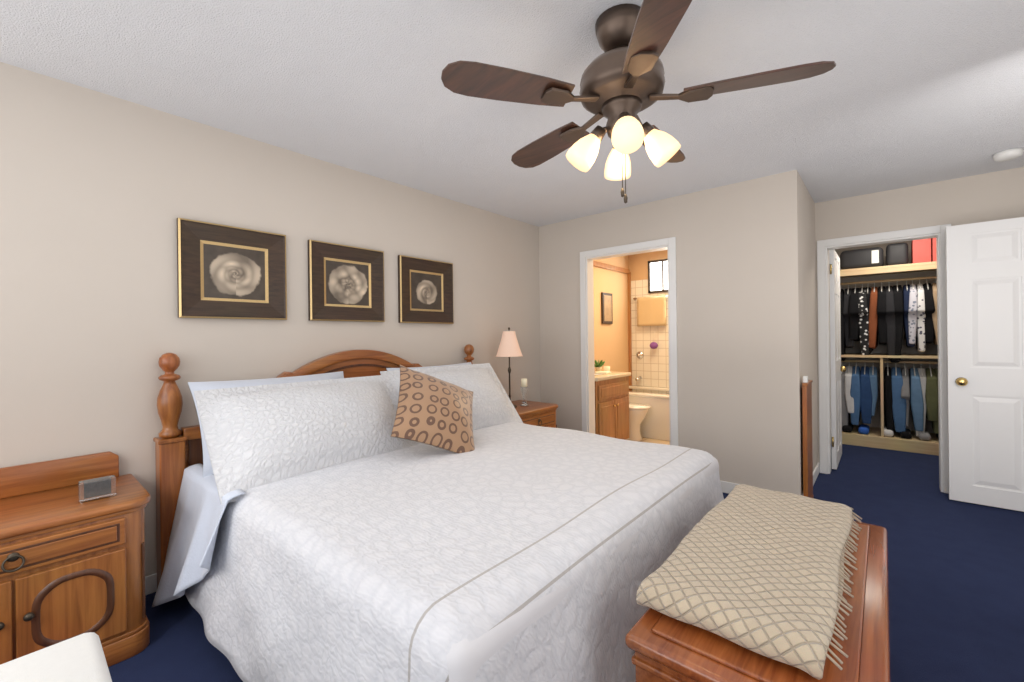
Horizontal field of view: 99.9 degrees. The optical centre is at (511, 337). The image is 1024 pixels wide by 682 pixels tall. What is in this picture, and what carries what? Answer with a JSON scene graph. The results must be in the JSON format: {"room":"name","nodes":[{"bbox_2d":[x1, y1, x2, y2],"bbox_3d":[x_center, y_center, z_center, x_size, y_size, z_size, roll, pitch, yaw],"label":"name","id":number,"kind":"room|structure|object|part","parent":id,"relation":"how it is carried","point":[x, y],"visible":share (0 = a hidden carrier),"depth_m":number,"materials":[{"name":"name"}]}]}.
{"room":"bedroom","nodes":[
{"label":"bedroom","id":0,"kind":"room"},
{"bbox_2d":[0,62,628,576],"bbox_3d":[-0.672,0.047,3.587,0.120,2.440,7.390,-1,0,41],"label":"wall","id":1,"kind":"structure","parent":0,"point":[100,192],"depth_m":2.19,"materials":[{"name":"paint"}]},
{"bbox_2d":[145,573,156,594],"bbox_3d":[-1.312,1.230,2.728,0.012,0.090,4.996,-1,0,41],"label":"baseboard","id":2,"kind":"structure","parent":1,"relation":"attached to","point":[150,584],"depth_m":2.15,"materials":[{"name":"white wood"}]},
{"bbox_2d":[177,218,286,319],"bbox_3d":[-1.562,-0.362,2.440,0.035,0.519,0.533,-1,0,41],"label":"picture","id":3,"kind":"object","parent":1,"relation":"attached to","point":[227,272],"visible":0.96,"depth_m":2.42,"materials":[{"name":"brown wood"}]},
{"bbox_2d":[203,243,265,300],"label":"print","id":4,"kind":"object","parent":3,"relation":"attached to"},
{"bbox_2d":[308,239,384,321],"bbox_3d":[-1.119,-0.366,2.953,0.035,0.516,0.539,-1,0,41],"label":"picture","id":5,"kind":"object","parent":1,"relation":"attached to","point":[345,282],"visible":0.96,"depth_m":2.93,"materials":[{"name":"brown wood"}]},
{"bbox_2d":[325,260,368,305],"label":"print","id":6,"kind":"object","parent":5,"relation":"attached to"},
{"bbox_2d":[398,255,453,323],"bbox_3d":[-0.680,-0.367,3.462,0.035,0.513,0.531,-1,0,41],"label":"picture","id":7,"kind":"object","parent":1,"relation":"attached to","point":[425,290],"visible":0.98,"depth_m":3.45,"materials":[{"name":"brown wood"}]},
{"bbox_2d":[411,271,441,309],"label":"print","id":8,"kind":"object","parent":7,"relation":"attached to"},
{"bbox_2d":[601,292,612,323],"bbox_3d":[1.263,-0.382,5.716,0.028,0.410,0.270,-1,0,41],"label":"picture","id":9,"kind":"object","parent":1,"relation":"attached to","point":[606,309],"visible":0.96,"depth_m":5.68},
{"bbox_2d":[593,261,629,273],"bbox_3d":[1.040,-0.934,5.464,0.035,0.060,1.954,-1,0,41],"label":"trim","id":10,"kind":"structure","parent":1,"relation":"attached to","point":[609,267],"depth_m":5.78,"materials":[{"name":"brown wood"}]},
{"bbox_2d":[627,272,631,391],"bbox_3d":[1.704,0.148,6.218,0.035,2.180,0.038,-1,0,41],"label":"trim","id":11,"kind":"structure","parent":1,"relation":"attached to","point":[629,329],"depth_m":6.21,"materials":[{"name":"brown wood"}]},
{"bbox_2d":[0,0,1023,226],"bbox_3d":[1.173,-1.245,2.574,4.260,0.100,8.290,-1,0,41],"label":"ceiling","id":12,"kind":"structure","parent":0,"point":[905,93],"depth_m":2.00,"materials":[{"name":"white paint"}]},
{"bbox_2d":[441,0,835,202],"bbox_3d":[0.432,-0.842,1.664,1.290,0.683,1.257,-1,0,41],"label":"fan","id":13,"kind":"object","parent":12,"relation":"hanging from","point":[622,83],"visible":1,"depth_m":1.52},
{"bbox_3d":[-0.003,-0.869,1.491,0.316,0.037,0.427,-1,0,41],"label":"blade","id":14,"kind":"part","parent":13,"relation":"part of","materials":[{"name":"brown wood"}]},
{"bbox_3d":[0.160,-0.871,1.982,0.462,0.037,0.212,-1,0,41],"label":"blade","id":15,"kind":"part","parent":13,"relation":"part of","materials":[{"name":"brown wood"}]},
{"bbox_3d":[0.265,-0.702,1.639,0.124,0.137,0.115,-1,0,41],"label":"lamp shade","id":16,"kind":"part","parent":13,"relation":"part of","materials":[{"name":"white glass"}]},
{"bbox_2d":[588,125,605,143],"bbox_3d":[0.324,-0.767,1.633,0.062,0.064,0.058,-1,0,41],"label":"socket","id":17,"kind":"object","parent":13,"relation":"attached to","point":[597,134],"depth_m":1.61,"materials":[{"name":"brown metal"}]},
{"bbox_3d":[0.353,-0.784,1.629,0.048,0.033,0.042,-1,0,41],"label":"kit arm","id":18,"kind":"part","parent":13,"relation":"part of"},
{"bbox_3d":[0.432,-0.704,1.770,0.115,0.137,0.124,-1,0,41],"label":"lamp shade","id":19,"kind":"part","parent":13,"relation":"part of","materials":[{"name":"white glass"}]},
{"bbox_3d":[0.418,-0.659,1.634,0.003,0.185,0.003,-1,0,41],"label":"chain","id":20,"kind":"part","parent":13,"relation":"part of","materials":[{"name":"metal"}]},
{"bbox_3d":[0.420,-0.548,1.634,0.015,0.036,0.014,-1,0,41],"label":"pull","id":21,"kind":"part","parent":13,"relation":"part of","materials":[{"name":"metal"}]},
{"bbox_3d":[0.411,-0.957,1.621,0.312,0.172,0.312,-1,0,41],"label":"motor","id":22,"kind":"part","parent":13,"relation":"part of","materials":[{"name":"brown metal"}]},
{"bbox_3d":[0.426,-0.518,1.613,0.015,0.036,0.014,-1,0,41],"label":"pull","id":23,"kind":"part","parent":13,"relation":"part of","materials":[{"name":"metal"}]},
{"bbox_3d":[0.424,-0.644,1.613,0.003,0.215,0.003,-1,0,41],"label":"chain","id":24,"kind":"part","parent":13,"relation":"part of","materials":[{"name":"metal"}]},
{"bbox_3d":[0.396,-0.703,1.472,0.115,0.137,0.124,-1,0,41],"label":"lamp shade","id":25,"kind":"part","parent":13,"relation":"part of","materials":[{"name":"white glass"}]},
{"bbox_2d":[637,121,655,140],"bbox_3d":[0.504,-0.770,1.609,0.062,0.064,0.058,-1,0,41],"label":"socket","id":26,"kind":"object","parent":13,"relation":"attached to","point":[649,131],"depth_m":1.58,"materials":[{"name":"brown metal"}]},
{"bbox_3d":[0.674,-0.877,1.979,0.150,0.037,0.463,-1,0,41],"label":"blade","id":27,"kind":"part","parent":13,"relation":"part of","materials":[{"name":"brown wood"}]},
{"bbox_3d":[0.564,-0.705,1.603,0.124,0.137,0.115,-1,0,41],"label":"lamp shade","id":28,"kind":"part","parent":13,"relation":"part of","materials":[{"name":"white glass"}]},
{"bbox_3d":[0.406,-0.874,1.186,0.358,0.037,0.401,-1,0,41],"label":"blade","id":29,"kind":"part","parent":13,"relation":"part of","materials":[{"name":"brown wood"}]},
{"bbox_3d":[0.827,-0.879,1.479,0.450,0.037,0.261,-1,0,41],"label":"blade","id":30,"kind":"part","parent":13,"relation":"part of","materials":[{"name":"brown wood"}]},
{"bbox_2d":[993,148,1023,161],"bbox_3d":[3.272,-1.198,2.839,0.136,0.043,0.136,-1,0,41],"label":"smoke detector","id":31,"kind":"object","parent":12,"relation":"attached to","point":[1008,154],"visible":1,"depth_m":2.81,"materials":[{"name":"white plastic"}]},
{"bbox_2d":[108,437,1023,681],"bbox_3d":[1.204,1.294,2.574,4.260,0.100,8.290,-1,0,41],"label":"floor","id":32,"kind":"structure","parent":0,"point":[956,611],"depth_m":2.10,"materials":[{"name":"blue carpet"}]},
{"bbox_2d":[0,632,111,681],"bbox_3d":[-1.152,1.041,0.824,0.525,0.465,0.575,-1,0,41],"label":"ottoman","id":33,"kind":"object","parent":32,"relation":"on","point":[80,658],"visible":1,"depth_m":1.06,"materials":[{"name":"white fabric"}]},
{"bbox_2d":[0,451,149,666],"bbox_3d":[-1.894,0.910,1.636,0.534,0.745,0.757,-1,0,41],"label":"nightstand","id":34,"kind":"object","parent":32,"relation":"on","point":[71,566],"visible":0.96,"depth_m":1.64,"materials":[{"name":"brown wood"}]},
{"bbox_3d":[-1.726,0.972,1.447,0.033,0.028,0.028,-1,0,41],"label":"knob","id":35,"kind":"part","parent":34,"relation":"part of","materials":[{"name":"metal"}]},
{"bbox_3d":[-1.714,0.756,1.479,0.006,0.032,0.031,-1,0,41],"label":"pull plate","id":36,"kind":"part","parent":34,"relation":"part of","materials":[{"name":"metal"}]},
{"bbox_3d":[-1.681,0.971,1.498,0.033,0.028,0.028,-1,0,41],"label":"knob","id":37,"kind":"part","parent":34,"relation":"part of","materials":[{"name":"metal"}]},
{"bbox_3d":[-1.725,0.769,1.489,0.018,0.103,0.583,-1,0,41],"label":"drawer","id":38,"kind":"part","parent":34,"relation":"part of","materials":[{"name":"brown wood"}]},
{"bbox_3d":[-1.911,0.700,1.649,0.494,0.015,0.733,-1,0,41],"label":"mould","id":39,"kind":"part","parent":34,"relation":"part of","materials":[{"name":"brown wood"}]},
{"bbox_2d":[78,475,115,501],"bbox_3d":[-1.696,0.619,1.762,0.045,0.078,0.110,-1,0,41],"label":"alarm clock","id":40,"kind":"object","parent":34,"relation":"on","point":[96,488],"visible":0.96,"depth_m":1.75,"materials":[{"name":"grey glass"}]},
{"bbox_2d":[152,344,723,681],"bbox_3d":[-0.278,0.661,2.259,2.193,1.202,2.248,-1,0,41],"label":"bed","id":41,"kind":"object","parent":32,"relation":"on","point":[360,516],"visible":0.92,"depth_m":1.64,"materials":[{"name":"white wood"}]},
{"bbox_3d":[-1.728,0.292,2.174,0.104,0.427,0.104,-1,0,41],"label":"post turn","id":42,"kind":"part","parent":41,"relation":"part of","materials":[{"name":"brown wood"}]},
{"bbox_3d":[-1.725,0.515,2.174,0.116,0.020,0.116,-1,0,41],"label":"post cap","id":43,"kind":"part","parent":41,"relation":"part of","materials":[{"name":"brown wood"}]},
{"bbox_3d":[-1.720,0.903,2.174,0.104,0.755,0.104,-1,0,41],"label":"post","id":44,"kind":"part","parent":41,"relation":"part of","materials":[{"name":"brown wood"}]},
{"bbox_2d":[511,400,557,427],"bbox_3d":[0.060,0.943,3.898,0.534,0.630,0.675,-1,0,41],"label":"nightstand","id":45,"kind":"object","parent":32,"relation":"on","point":[542,414],"visible":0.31,"depth_m":3.82,"materials":[{"name":"brown wood"}]},
{"bbox_2d":[495,327,522,407],"bbox_3d":[-0.023,0.269,3.861,0.250,0.716,0.250,-1,0,41],"label":"lamp","id":46,"kind":"object","parent":45,"relation":"on","point":[509,347],"visible":0.94,"depth_m":3.80,"materials":[{"name":"fabric"}]},
{"bbox_3d":[-0.025,0.060,3.861,0.250,0.225,0.250,-1,0,41],"label":"lamp shade","id":47,"kind":"part","parent":46,"relation":"part of","materials":[{"name":"fabric"}]},
{"bbox_2d":[520,378,528,405],"bbox_3d":[0.113,0.503,3.938,0.080,0.245,0.080,-1,0,41],"label":"candle","id":48,"kind":"object","parent":45,"relation":"on","point":[524,388],"visible":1,"depth_m":3.92,"materials":[{"name":"white wax"}]},
{"bbox_3d":[0.228,0.735,3.751,0.018,0.103,0.501,-1,0,41],"label":"drawer","id":49,"kind":"part","parent":45,"relation":"part of","materials":[{"name":"brown wood"}]},
{"bbox_2d":[594,360,630,439],"bbox_3d":[0.900,0.757,4.820,0.610,0.983,0.769,-1,0,41],"label":"bathroom vanity","id":50,"kind":"object","parent":32,"relation":"on","point":[612,404],"visible":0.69,"depth_m":4.62,"materials":[{"name":"brown wood"}]},
{"bbox_3d":[0.995,0.902,4.513,0.016,0.450,0.326,-1,0,41],"label":"door","id":51,"kind":"part","parent":50,"relation":"part of","materials":[{"name":"brown wood"}]},
{"bbox_3d":[1.001,0.902,4.508,0.009,0.360,0.236,-1,0,41],"label":"door panel","id":52,"kind":"part","parent":50,"relation":"part of","materials":[{"name":"brown wood"}]},
{"bbox_2d":[594,370,630,381],"bbox_3d":[0.890,0.428,4.826,0.593,0.040,0.769,-1,0,41],"label":"countertop","id":53,"kind":"structure","parent":50,"relation":"on","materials":[{"name":"beige stone"}]},
{"bbox_2d":[603,366,610,372],"bbox_3d":[1.082,0.369,4.909,0.070,0.070,0.070,-1,0,41],"label":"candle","id":54,"kind":"object","parent":53,"relation":"on","point":[606,368],"depth_m":4.88,"materials":[{"name":"wax"}]},
{"bbox_3d":[1.101,0.571,4.641,0.016,0.150,0.664,-1,0,41],"label":"drawer","id":55,"kind":"part","parent":50,"relation":"part of","materials":[{"name":"brown wood"}]},
{"bbox_3d":[1.216,0.899,4.769,0.016,0.450,0.326,-1,0,41],"label":"door","id":56,"kind":"part","parent":50,"relation":"part of","materials":[{"name":"brown wood"}]},
{"bbox_3d":[1.222,0.899,4.763,0.009,0.360,0.236,-1,0,41],"label":"door panel","id":57,"kind":"part","parent":50,"relation":"part of","materials":[{"name":"brown wood"}]},
{"bbox_2d":[625,402,650,441],"bbox_3d":[1.358,0.927,5.285,0.694,0.630,0.440,-1,0,41],"label":"toilet","id":58,"kind":"object","parent":32,"relation":"on","point":[638,412],"visible":0.25,"depth_m":5.10,"materials":[{"name":"ceramic"}]},
{"bbox_3d":[1.411,0.831,5.238,0.551,0.027,0.380,-1,0,41],"label":"seat","id":59,"kind":"part","parent":58,"relation":"part of","materials":[{"name":"ceramic"}]},
{"bbox_2d":[629,386,669,440],"bbox_3d":[2.104,0.963,5.385,1.686,0.540,0.786,-1,0,41],"label":"bathtub","id":60,"kind":"object","parent":32,"relation":"on","point":[655,423],"visible":0.19,"depth_m":5.22,"materials":[{"name":"white ceramic"}]},
{"bbox_2d":[625,484,889,681],"bbox_3d":[0.896,0.962,1.433,0.543,0.572,1.268,-1,0,41],"label":"chest","id":61,"kind":"object","parent":32,"relation":"on","point":[744,583],"visible":1,"depth_m":1.16,"materials":[{"name":"brown wood"}]},
{"bbox_2d":[802,376,813,497],"bbox_3d":[2.200,0.757,3.198,0.034,0.950,0.297,-1,0,41],"label":"base cabinet","id":62,"kind":"object","parent":32,"relation":"on","point":[807,438],"visible":0.81,"depth_m":3.10,"materials":[{"name":"brown wood"}]},
{"bbox_2d":[840,238,938,455],"bbox_3d":[4.415,0.080,4.688,1.460,2.250,0.625,-1,0,41],"label":"closet shelving","id":63,"kind":"object","parent":32,"relation":"on","point":[869,315],"visible":0.69,"depth_m":4.67,"materials":[{"name":"brown wood"}]},
{"bbox_2d":[629,250,667,280],"bbox_3d":[2.585,0.007,5.576,2.210,2.440,0.120,-1,0,41],"label":"wall","id":64,"kind":"structure","parent":0,"point":[638,266],"depth_m":6.12,"materials":[{"name":"orange paint"}]},
{"bbox_2d":[631,279,668,394],"bbox_3d":[2.370,0.205,5.677,1.750,2.050,0.012,-1,0,41],"label":"tile","id":65,"kind":"structure","parent":64,"relation":"attached to","point":[651,367],"depth_m":6.06,"materials":[{"name":"beige tile"}]},
{"bbox_2d":[635,351,643,380],"bbox_3d":[1.788,0.410,6.094,0.110,0.416,0.123,-1,0,41],"label":"tub faucet","id":66,"kind":"object","parent":65,"relation":"attached to","point":[639,354],"visible":1,"depth_m":6.11,"materials":[{"name":"silver metal"}]},
{"bbox_3d":[1.791,0.587,6.094,0.044,0.061,0.123,-1,0,41],"label":"spout","id":67,"kind":"part","parent":66,"relation":"part of","materials":[{"name":"silver metal"}]},
{"bbox_2d":[633,295,667,325],"bbox_3d":[1.941,-0.363,5.976,0.564,0.417,0.086,-1,0,41],"label":"towel","id":68,"kind":"object","parent":65,"relation":"attached to","point":[651,310],"visible":0.92,"depth_m":5.94,"materials":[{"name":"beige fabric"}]},
{"bbox_2d":[650,327,657,348],"bbox_3d":[1.956,0.000,5.927,0.110,0.331,0.135,-1,0,41],"label":"loofah","id":69,"kind":"object","parent":68,"relation":"hanging from","point":[653,345],"visible":0.96,"depth_m":5.88,"materials":[{"name":"purple plastic"}]},
{"bbox_3d":[1.972,-0.050,5.946,0.004,0.231,0.084,-1,0,41],"label":"cord","id":70,"kind":"part","parent":69,"relation":"part of","materials":[{"name":"white fabric"}]},
{"bbox_2d":[648,259,667,292],"bbox_3d":[2.070,-0.841,5.902,0.420,0.450,0.022,-1,0,41],"label":"window","id":71,"kind":"structure","parent":64,"relation":"in","point":[657,276],"depth_m":5.95,"materials":[{"name":"white glass"}]},
{"bbox_3d":[1.922,-0.840,6.029,0.030,0.450,0.022,-1,0,41],"label":"frame","id":72,"kind":"part","parent":71,"relation":"part of","materials":[{"name":"metal"}]},
{"bbox_3d":[2.067,-1.051,5.902,0.420,0.030,0.022,-1,0,41],"label":"frame","id":73,"kind":"part","parent":71,"relation":"part of","materials":[{"name":"metal"}]},
{"bbox_3d":[2.072,-0.631,5.902,0.420,0.030,0.022,-1,0,41],"label":"frame","id":74,"kind":"part","parent":71,"relation":"part of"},
{"bbox_3d":[2.070,-0.841,5.902,0.024,0.450,0.020,-1,0,41],"label":"frame","id":75,"kind":"part","parent":71,"relation":"part of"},
{"bbox_2d":[539,170,802,494],"bbox_3d":[1.223,0.024,3.907,2.330,2.440,0.120,-1,0,41],"label":"wall","id":76,"kind":"structure","parent":0,"point":[738,290],"depth_m":3.43,"materials":[{"name":"paint"}]},
{"bbox_2d":[580,251,587,431],"bbox_3d":[0.711,0.203,4.261,0.060,2.095,0.016,-1,0,41],"label":"trim","id":77,"kind":"structure","parent":76,"relation":"attached to","point":[583,340],"depth_m":4.25,"materials":[{"name":"white wood"}]},
{"bbox_2d":[585,238,667,256],"bbox_3d":[1.034,-0.819,3.971,0.826,0.060,0.016,-1,0,41],"label":"trim","id":78,"kind":"structure","parent":76,"relation":"attached to","point":[633,246],"depth_m":3.94,"materials":[{"name":"white wood"}]},
{"bbox_2d":[586,245,670,444],"bbox_3d":[1.091,0.228,4.022,0.826,2.035,0.120,-1,0,41],"label":"door frame","id":79,"kind":"structure","parent":76,"relation":"attached to","point":[590,345],"depth_m":4.25,"materials":[{"name":"white wood"}]},
{"bbox_2d":[668,237,677,445],"bbox_3d":[1.382,0.195,3.682,0.060,2.095,0.016,-1,0,41],"label":"trim","id":80,"kind":"structure","parent":76,"relation":"attached to","point":[673,341],"depth_m":3.67,"materials":[{"name":"white wood"}]},
{"bbox_2d":[720,480,766,493],"bbox_3d":[1.752,1.193,3.376,0.881,0.090,0.012,-1,0,41],"label":"baseboard","id":81,"kind":"structure","parent":76,"relation":"attached to","point":[727,487],"depth_m":3.41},
{"bbox_2d":[799,175,830,470],"bbox_3d":[3.096,0.001,4.386,0.120,2.440,3.054,-1,0,41],"label":"wall","id":82,"kind":"structure","parent":0,"point":[808,289],"depth_m":3.57,"materials":[{"name":"paint"}]},
{"bbox_2d":[802,462,819,495],"bbox_3d":[2.432,1.184,3.499,0.012,0.090,1.065,-1,0,41],"label":"baseboard","id":83,"kind":"structure","parent":82,"relation":"attached to","point":[816,471],"depth_m":3.72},
{"bbox_2d":[815,202,827,466],"bbox_3d":[2.829,0.004,3.927,0.074,2.440,0.120,-1,0,41],"label":"wall","id":84,"kind":"structure","parent":0,"point":[819,220],"depth_m":3.90,"materials":[{"name":"paint"}]},
{"bbox_2d":[817,240,830,473],"bbox_3d":[2.836,0.177,3.912,0.074,2.095,0.136,-1,0,41],"label":"trim","id":85,"kind":"structure","parent":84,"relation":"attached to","point":[828,357],"depth_m":3.86,"materials":[{"name":"white wood"}]},
{"bbox_2d":[829,249,845,469],"bbox_3d":[3.163,0.198,4.203,0.124,2.020,0.720,-1,0,41],"label":"closet door","id":86,"kind":"structure","parent":85,"relation":"attached to","point":[835,359],"depth_m":3.96,"materials":[{"name":"white wood"}]},
{"bbox_3d":[3.074,-0.634,4.092,0.008,0.203,0.156,-1,0,41],"label":"panel","id":87,"kind":"part","parent":86,"relation":"part of","materials":[{"name":"white wood"}]},
{"bbox_3d":[3.080,-0.095,4.092,0.008,0.615,0.156,-1,0,41],"label":"panel","id":88,"kind":"part","parent":86,"relation":"part of","materials":[{"name":"white wood"}]},
{"bbox_3d":[3.167,-0.780,4.202,0.010,0.063,0.470,-1,0,41],"label":"rail","id":89,"kind":"part","parent":86,"relation":"part of","materials":[{"name":"white wood"}]},
{"bbox_3d":[3.171,-0.469,4.202,0.010,0.106,0.470,-1,0,41],"label":"rail","id":90,"kind":"part","parent":86,"relation":"part of","materials":[{"name":"white wood"}]},
{"bbox_3d":[3.091,0.753,4.092,0.008,0.632,0.156,-1,0,41],"label":"panel","id":91,"kind":"part","parent":86,"relation":"part of","materials":[{"name":"white wood"}]},
{"bbox_3d":[3.263,-0.636,4.312,0.008,0.203,0.156,-1,0,41],"label":"panel","id":92,"kind":"part","parent":86,"relation":"part of","materials":[{"name":"white wood"}]},
{"bbox_3d":[3.181,0.324,4.202,0.010,0.201,0.470,-1,0,41],"label":"rail","id":93,"kind":"part","parent":86,"relation":"part of","materials":[{"name":"white wood"}]},
{"bbox_3d":[3.270,-0.098,4.312,0.008,0.615,0.156,-1,0,41],"label":"panel","id":94,"kind":"part","parent":86,"relation":"part of","materials":[{"name":"white wood"}]},
{"bbox_3d":[3.191,1.144,4.202,0.010,0.128,0.470,-1,0,41],"label":"rail","id":95,"kind":"part","parent":86,"relation":"part of","materials":[{"name":"white wood"}]},
{"bbox_3d":[3.280,0.751,4.312,0.008,0.632,0.156,-1,0,41],"label":"panel","id":96,"kind":"part","parent":86,"relation":"part of","materials":[{"name":"white wood"}]},
{"bbox_3d":[3.370,0.326,4.408,0.080,0.064,0.064,-1,0,41],"label":"knob","id":97,"kind":"part","parent":86,"relation":"part of","materials":[{"name":"gold metal"}]},
{"bbox_2d":[834,240,937,432],"bbox_3d":[4.740,-0.019,4.905,1.690,2.440,0.120,-1,0,41],"label":"wall","id":98,"kind":"structure","parent":0,"point":[931,348],"depth_m":5.10,"materials":[{"name":"paint"}]},
{"bbox_2d":[825,167,1023,419],"bbox_3d":[3.468,-0.003,3.375,1.616,2.440,0.120,-1,0,41],"label":"wall","id":99,"kind":"structure","parent":0,"point":[916,206],"depth_m":3.41,"materials":[{"name":"paint"}]},
{"bbox_2d":[825,225,939,249],"bbox_3d":[3.118,-0.837,3.658,0.732,0.074,0.136,-1,0,41],"label":"door frame","id":100,"kind":"structure","parent":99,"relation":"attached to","point":[919,237],"depth_m":3.60,"materials":[{"name":"white wood"}]},
{"bbox_2d":[936,224,950,492],"bbox_3d":[3.425,0.170,3.404,0.074,2.095,0.136,-1,0,41],"label":"trim","id":101,"kind":"structure","parent":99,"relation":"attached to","point":[939,363],"depth_m":3.36,"materials":[{"name":"white wood"}]},
{"bbox_3d":[2.795,0.005,1.267,0.120,2.440,8.170,-1,0,41],"label":"wall","id":102,"kind":"structure","parent":0,"visible":0},
{"bbox_2d":[946,217,1023,511],"bbox_3d":[3.578,0.188,2.940,0.852,2.030,0.124,-1,0,41],"label":"entry door","id":103,"kind":"structure","parent":102,"relation":"in","point":[985,311],"depth_m":3.08,"materials":[{"name":"white wood"}]},
{"bbox_3d":[3.296,0.327,3.156,0.064,0.064,0.080,-1,0,41],"label":"knob","id":104,"kind":"part","parent":103,"relation":"part of","materials":[{"name":"gold metal"}]},
{"bbox_3d":[3.419,-0.638,3.052,0.226,0.203,0.008,-1,0,41],"label":"panel","id":105,"kind":"part","parent":103,"relation":"part of","materials":[{"name":"white wood"}]},
{"bbox_3d":[3.426,-0.099,3.052,0.226,0.615,0.008,-1,0,41],"label":"panel","id":106,"kind":"part","parent":103,"relation":"part of","materials":[{"name":"white wood"}]},
{"bbox_3d":[3.553,-0.790,2.934,0.610,0.073,0.010,-1,0,41],"label":"rail","id":107,"kind":"part","parent":103,"relation":"part of","materials":[{"name":"white wood"}]},
{"bbox_3d":[3.557,-0.473,2.934,0.610,0.106,0.010,-1,0,41],"label":"rail","id":108,"kind":"part","parent":103,"relation":"part of","materials":[{"name":"white wood"}]},
{"bbox_3d":[3.567,0.319,2.934,0.610,0.201,0.010,-1,0,41],"label":"rail","id":109,"kind":"part","parent":103,"relation":"part of","materials":[{"name":"white wood"}]},
{"bbox_3d":[3.436,0.749,3.052,0.226,0.632,0.008,-1,0,41],"label":"panel","id":110,"kind":"part","parent":103,"relation":"part of","materials":[{"name":"white wood"}]},
{"bbox_3d":[3.577,1.139,2.934,0.610,0.128,0.010,-1,0,41],"label":"rail","id":111,"kind":"part","parent":103,"relation":"part of","materials":[{"name":"white wood"}]}
]}

